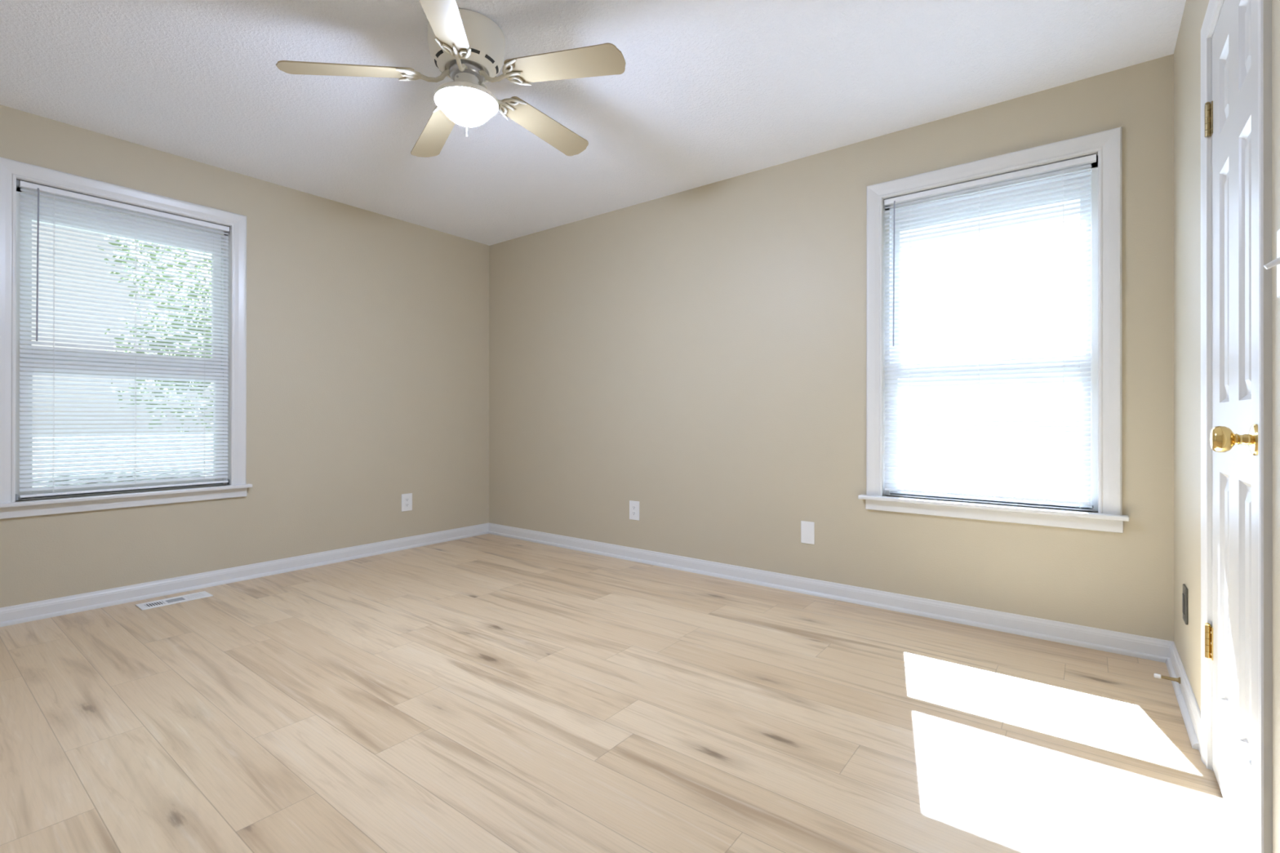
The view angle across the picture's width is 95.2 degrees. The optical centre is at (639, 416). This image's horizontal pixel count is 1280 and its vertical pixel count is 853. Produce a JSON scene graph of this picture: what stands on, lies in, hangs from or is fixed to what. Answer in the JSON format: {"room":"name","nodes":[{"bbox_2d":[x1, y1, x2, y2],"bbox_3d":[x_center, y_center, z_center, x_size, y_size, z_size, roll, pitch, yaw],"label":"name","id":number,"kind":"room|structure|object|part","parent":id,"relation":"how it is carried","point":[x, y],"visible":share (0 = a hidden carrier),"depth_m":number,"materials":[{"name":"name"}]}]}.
{"room":"empty bedroom","nodes":[
{"label":"empty bedroom","id":0,"kind":"room"},
{"bbox_2d":[0,104,489,608],"bbox_3d":[-2.435,-0.240,3.574,0.130,2.440,3.620,0,0,38],"label":"wall","id":1,"kind":"structure","parent":0,"point":[367,332],"depth_m":3.85,"materials":[{"name":"beige paint"}]},
{"bbox_2d":[0,156,252,519],"bbox_3d":[-2.732,-0.367,3.145,0.182,1.690,1.086,0,0,38],"label":"window","id":2,"kind":"structure","parent":1,"relation":"in","point":[11,171],"depth_m":3.04,"materials":[{"name":"white paint"}]},
{"bbox_3d":[-2.778,-0.686,3.188,0.032,0.835,0.848,0,0,38],"label":"sash","id":3,"kind":"part","parent":2,"relation":"part of","materials":[{"name":"white plastic"}]},
{"bbox_3d":[-2.751,0.059,3.165,0.032,0.683,0.848,0,0,38],"label":"sash","id":4,"kind":"part","parent":2,"relation":"part of","materials":[{"name":"white plastic"}]},
{"bbox_2d":[15,179,230,500],"bbox_3d":[-2.710,-0.365,3.136,0.040,1.528,0.878,0,0,38],"label":"window blind","id":5,"kind":"object","parent":2,"relation":"attached to","point":[38,188],"visible":0.98,"depth_m":3.08,"materials":[{"name":"white plastic"}]},
{"bbox_3d":[-2.901,-0.364,2.895,0.023,1.492,0.002,0,0,38],"label":"ladder cord","id":6,"kind":"part","parent":5,"relation":"part of","materials":[{"name":"white fabric"}]},
{"bbox_3d":[-2.713,0.383,3.140,0.025,0.012,0.854,0,0,38],"label":"rail","id":7,"kind":"part","parent":5,"relation":"part of","materials":[{"name":"white plastic"}]},
{"bbox_3d":[-2.711,-0.363,3.143,0.023,1.492,0.002,0,0,38],"label":"ladder cord","id":8,"kind":"part","parent":5,"relation":"part of","materials":[{"name":"white fabric"}]},
{"bbox_3d":[-2.523,-0.362,3.387,0.023,1.492,0.002,0,0,38],"label":"ladder cord","id":9,"kind":"part","parent":5,"relation":"part of","materials":[{"name":"white fabric"}]},
{"bbox_2d":[0,523,488,626],"bbox_3d":[-2.374,0.938,3.524,0.027,0.084,3.620,0,0,38],"label":"baseboard","id":10,"kind":"structure","parent":1,"relation":"attached to","point":[40,610],"depth_m":3.38,"materials":[{"name":"white paint"}]},
{"bbox_2d":[401,493,412,511],"bbox_3d":[-1.740,0.638,4.367,0.008,0.130,0.086,0,0,38],"label":"power outlet","id":11,"kind":"object","parent":1,"relation":"attached to","point":[406,499],"visible":1,"depth_m":4.37,"materials":[{"name":"white plastic"}]},
{"bbox_2d":[0,0,1186,245],"bbox_3d":[-0.672,-1.520,2.224,4.573,0.120,3.880,0,0,38],"label":"ceiling","id":12,"kind":"structure","parent":0,"point":[708,91],"depth_m":2.54,"materials":[{"name":"white paint"}]},
{"bbox_2d":[275,0,626,157],"bbox_3d":[-0.625,-1.262,2.265,1.220,0.394,1.166,0,0,38],"label":"ceiling fan","id":13,"kind":"object","parent":12,"relation":"hanging from","point":[467,46],"visible":1,"depth_m":2.14,"materials":[{"name":"beige wood"}]},
{"bbox_3d":[-1.053,-1.248,2.112,0.450,0.079,0.131,0,0,-18],"label":"blade","id":14,"kind":"part","parent":13,"relation":"part of","materials":[{"name":"beige wood"}]},
{"bbox_3d":[-0.886,-1.248,2.563,0.131,0.079,0.450,0,0,-36],"label":"blade","id":15,"kind":"part","parent":13,"relation":"part of","materials":[{"name":"beige wood"}]},
{"bbox_3d":[-0.620,-1.260,1.813,0.131,0.056,0.452,0,0,-7],"label":"blade","id":16,"kind":"part","parent":13,"relation":"part of","materials":[{"name":"white wood"}]},
{"bbox_3d":[-0.658,-1.159,2.222,0.228,0.089,0.228,0,0,38],"label":"lamp shade","id":17,"kind":"part","parent":13,"relation":"part of","materials":[{"name":"white glass"}]},
{"bbox_3d":[-0.408,-1.255,2.548,0.131,0.063,0.452,0,0,38],"label":"blade","id":18,"kind":"part","parent":13,"relation":"part of","materials":[{"name":"beige wood"}]},
{"bbox_3d":[-0.270,-1.255,2.086,0.452,0.064,0.131,0,0,18],"label":"blade","id":19,"kind":"part","parent":13,"relation":"part of","materials":[{"name":"beige wood"}]},
{"bbox_2d":[0,533,1242,852],"bbox_3d":[-0.675,1.030,2.219,4.573,0.100,3.880,0,0,38],"label":"floor","id":20,"kind":"structure","parent":0,"point":[486,693],"depth_m":1.87,"materials":[{"name":"brown wood"}]},
{"bbox_2d":[135,591,213,610],"bbox_3d":[-2.476,0.977,3.115,0.130,0.005,0.302,0,0,38],"label":"floor vent","id":21,"kind":"object","parent":20,"relation":"in","point":[162,602],"visible":1,"depth_m":3.10,"materials":[{"name":"white plastic"}]},
{"bbox_3d":[-2.476,0.978,3.115,0.074,0.002,0.074,0,0,38],"label":"damper plate","id":22,"kind":"part","parent":21,"relation":"part of","materials":[{"name":"grey metal"}]},
{"bbox_2d":[488,53,1173,641],"bbox_3d":[0.469,-0.236,3.709,4.573,2.440,0.130,0,0,38],"label":"wall","id":23,"kind":"structure","parent":0,"point":[696,357],"depth_m":3.36,"materials":[{"name":"beige paint"}]},
{"bbox_2d":[629,500,639,520],"bbox_3d":[-0.039,0.642,4.009,0.086,0.130,0.008,0,0,38],"label":"power outlet","id":24,"kind":"object","parent":23,"relation":"attached to","point":[633,505],"visible":1,"depth_m":4.00,"materials":[{"name":"white plastic"}]},
{"bbox_2d":[800,520,814,544],"bbox_3d":[0.935,0.646,3.262,0.078,0.124,0.008,0,0,38],"label":"blank plate","id":25,"kind":"object","parent":23,"relation":"attached to","point":[807,528],"visible":1,"depth_m":3.26,"materials":[{"name":"white plastic"}]},
{"bbox_2d":[488,523,1172,662],"bbox_3d":[0.419,0.942,3.645,4.313,0.084,0.027,0,0,38],"label":"baseboard","id":26,"kind":"structure","parent":23,"relation":"attached to","point":[1108,641],"depth_m":2.99,"materials":[{"name":"white paint"}]},
{"bbox_2d":[857,126,1128,533],"bbox_3d":[1.623,-0.363,2.791,1.086,1.690,0.182,0,0,38],"label":"window","id":27,"kind":"structure","parent":23,"relation":"in","point":[1106,243],"depth_m":2.65,"materials":[{"name":"white paint"}]},
{"bbox_2d":[884,154,1096,508],"bbox_3d":[1.611,-0.365,2.771,0.868,1.518,0.040,0,0,38],"label":"window blind","id":28,"kind":"object","parent":27,"relation":"attached to","point":[1091,158],"visible":1,"depth_m":2.74,"materials":[{"name":"white plastic"}]},
{"bbox_3d":[1.370,-0.365,2.962,0.002,1.478,0.023,0,0,38],"label":"ladder cord","id":29,"kind":"part","parent":28,"relation":"part of","materials":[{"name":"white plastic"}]},
{"bbox_3d":[1.607,0.374,2.778,0.846,0.012,0.025,0,0,38],"label":"rail","id":30,"kind":"part","parent":28,"relation":"part of","materials":[{"name":"white plastic"}]},
{"bbox_3d":[1.642,0.063,2.808,0.848,0.683,0.032,0,0,38],"label":"sash","id":31,"kind":"part","parent":27,"relation":"part of","materials":[{"name":"white plastic"}]},
{"bbox_3d":[1.655,-0.351,2.825,0.876,1.557,0.087,0,0,38],"label":"frame","id":32,"kind":"part","parent":27,"relation":"part of","materials":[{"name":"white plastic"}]},
{"bbox_3d":[1.665,-0.682,2.838,0.848,0.835,0.032,0,0,38],"label":"sash","id":33,"kind":"part","parent":27,"relation":"part of","materials":[{"name":"white plastic"}]},
{"bbox_2d":[1173,0,1279,852],"bbox_3d":[1.089,-0.240,0.869,0.130,2.440,3.620,0,0,38],"label":"wall","id":34,"kind":"structure","parent":0,"point":[1187,53],"depth_m":1.90,"materials":[{"name":"beige paint"}]},
{"bbox_2d":[1165,641,1200,755],"bbox_3d":[1.869,0.941,2.014,0.027,0.084,0.848,0,0,38],"label":"baseboard","id":35,"kind":"structure","parent":34,"relation":"attached to","point":[1190,711],"depth_m":1.94,"materials":[{"name":"white paint"}]},
{"bbox_2d":[1154,673,1180,684],"bbox_3d":[1.887,0.935,2.094,0.070,0.022,0.022,0,0,38],"label":"door stop","id":36,"kind":"object","parent":35,"relation":"attached to","point":[1156,675],"visible":1,"depth_m":2.09,"materials":[{"name":"gold metal"}]},
{"bbox_3d":[1.892,0.935,2.090,0.058,0.022,0.022,0,0,38],"label":"rod","id":37,"kind":"part","parent":36,"relation":"part of","materials":[{"name":"gold metal"}]},
{"bbox_3d":[1.997,0.973,2.191,0.014,0.020,0.387,0,0,38],"label":"shoe moulding","id":38,"kind":"part","parent":35,"relation":"part of","materials":[{"name":"white paint"}]},
{"bbox_3d":[1.760,0.973,1.882,0.014,0.020,0.388,0,0,38],"label":"shoe moulding","id":39,"kind":"part","parent":35,"relation":"part of","materials":[{"name":"white paint"}]},
{"bbox_2d":[1182,583,1187,625],"bbox_3d":[1.900,0.653,2.040,0.010,0.124,0.080,0,0,38],"label":"wall plate","id":40,"kind":"object","parent":34,"relation":"attached to","point":[1184,595],"visible":1,"depth_m":2.02,"materials":[{"name":"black plastic"}]},
{"bbox_2d":[1200,0,1272,852],"bbox_3d":[1.424,-0.068,1.361,0.198,2.097,0.740,0,0,38],"label":"door","id":41,"kind":"structure","parent":34,"relation":"in","point":[1237,683],"depth_m":1.34,"materials":[{"name":"white paint"}]},
{"bbox_3d":[1.223,0.046,1.212,0.060,0.056,0.056,0,0,38],"label":"knob","id":42,"kind":"part","parent":41,"relation":"part of","materials":[{"name":"gold metal"}]},
{"bbox_3d":[1.414,-0.041,1.369,0.035,2.019,0.608,0,0,38],"label":"panel","id":43,"kind":"part","parent":41,"relation":"part of","materials":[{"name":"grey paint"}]},
{"bbox_2d":[1263,228,1279,297],"bbox_3d":[1.097,-0.270,1.008,0.028,0.120,0.086,0,0,38],"label":"light switch","id":44,"kind":"object","parent":34,"relation":"attached to","point":[1277,261],"visible":1,"depth_m":1.02,"materials":[{"name":"white plastic"}]},
{"bbox_3d":[1.105,-0.270,1.002,0.006,0.120,0.086,0,0,38],"label":"plate","id":45,"kind":"part","parent":44,"relation":"part of","materials":[{"name":"white plastic"}]},
{"label":"outside","id":46,"kind":"structure","parent":0,"visible":0},
{"bbox_2d":[32,433,1079,496],"bbox_3d":[-1.284,1.544,4.967,120.000,0.120,120.000,0,0,38],"label":"ground","id":47,"kind":"structure","parent":46,"point":[900,433],"depth_m":21.00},
{"bbox_2d":[97,235,213,431],"bbox_3d":[-8.686,-1.678,13.004,4.188,6.393,4.895,0,0,38],"label":"tree","id":48,"kind":"object","parent":47,"relation":"on","point":[106,238],"visible":0.03,"depth_m":11.73,"materials":[{"name":"green plant"}]}
]}

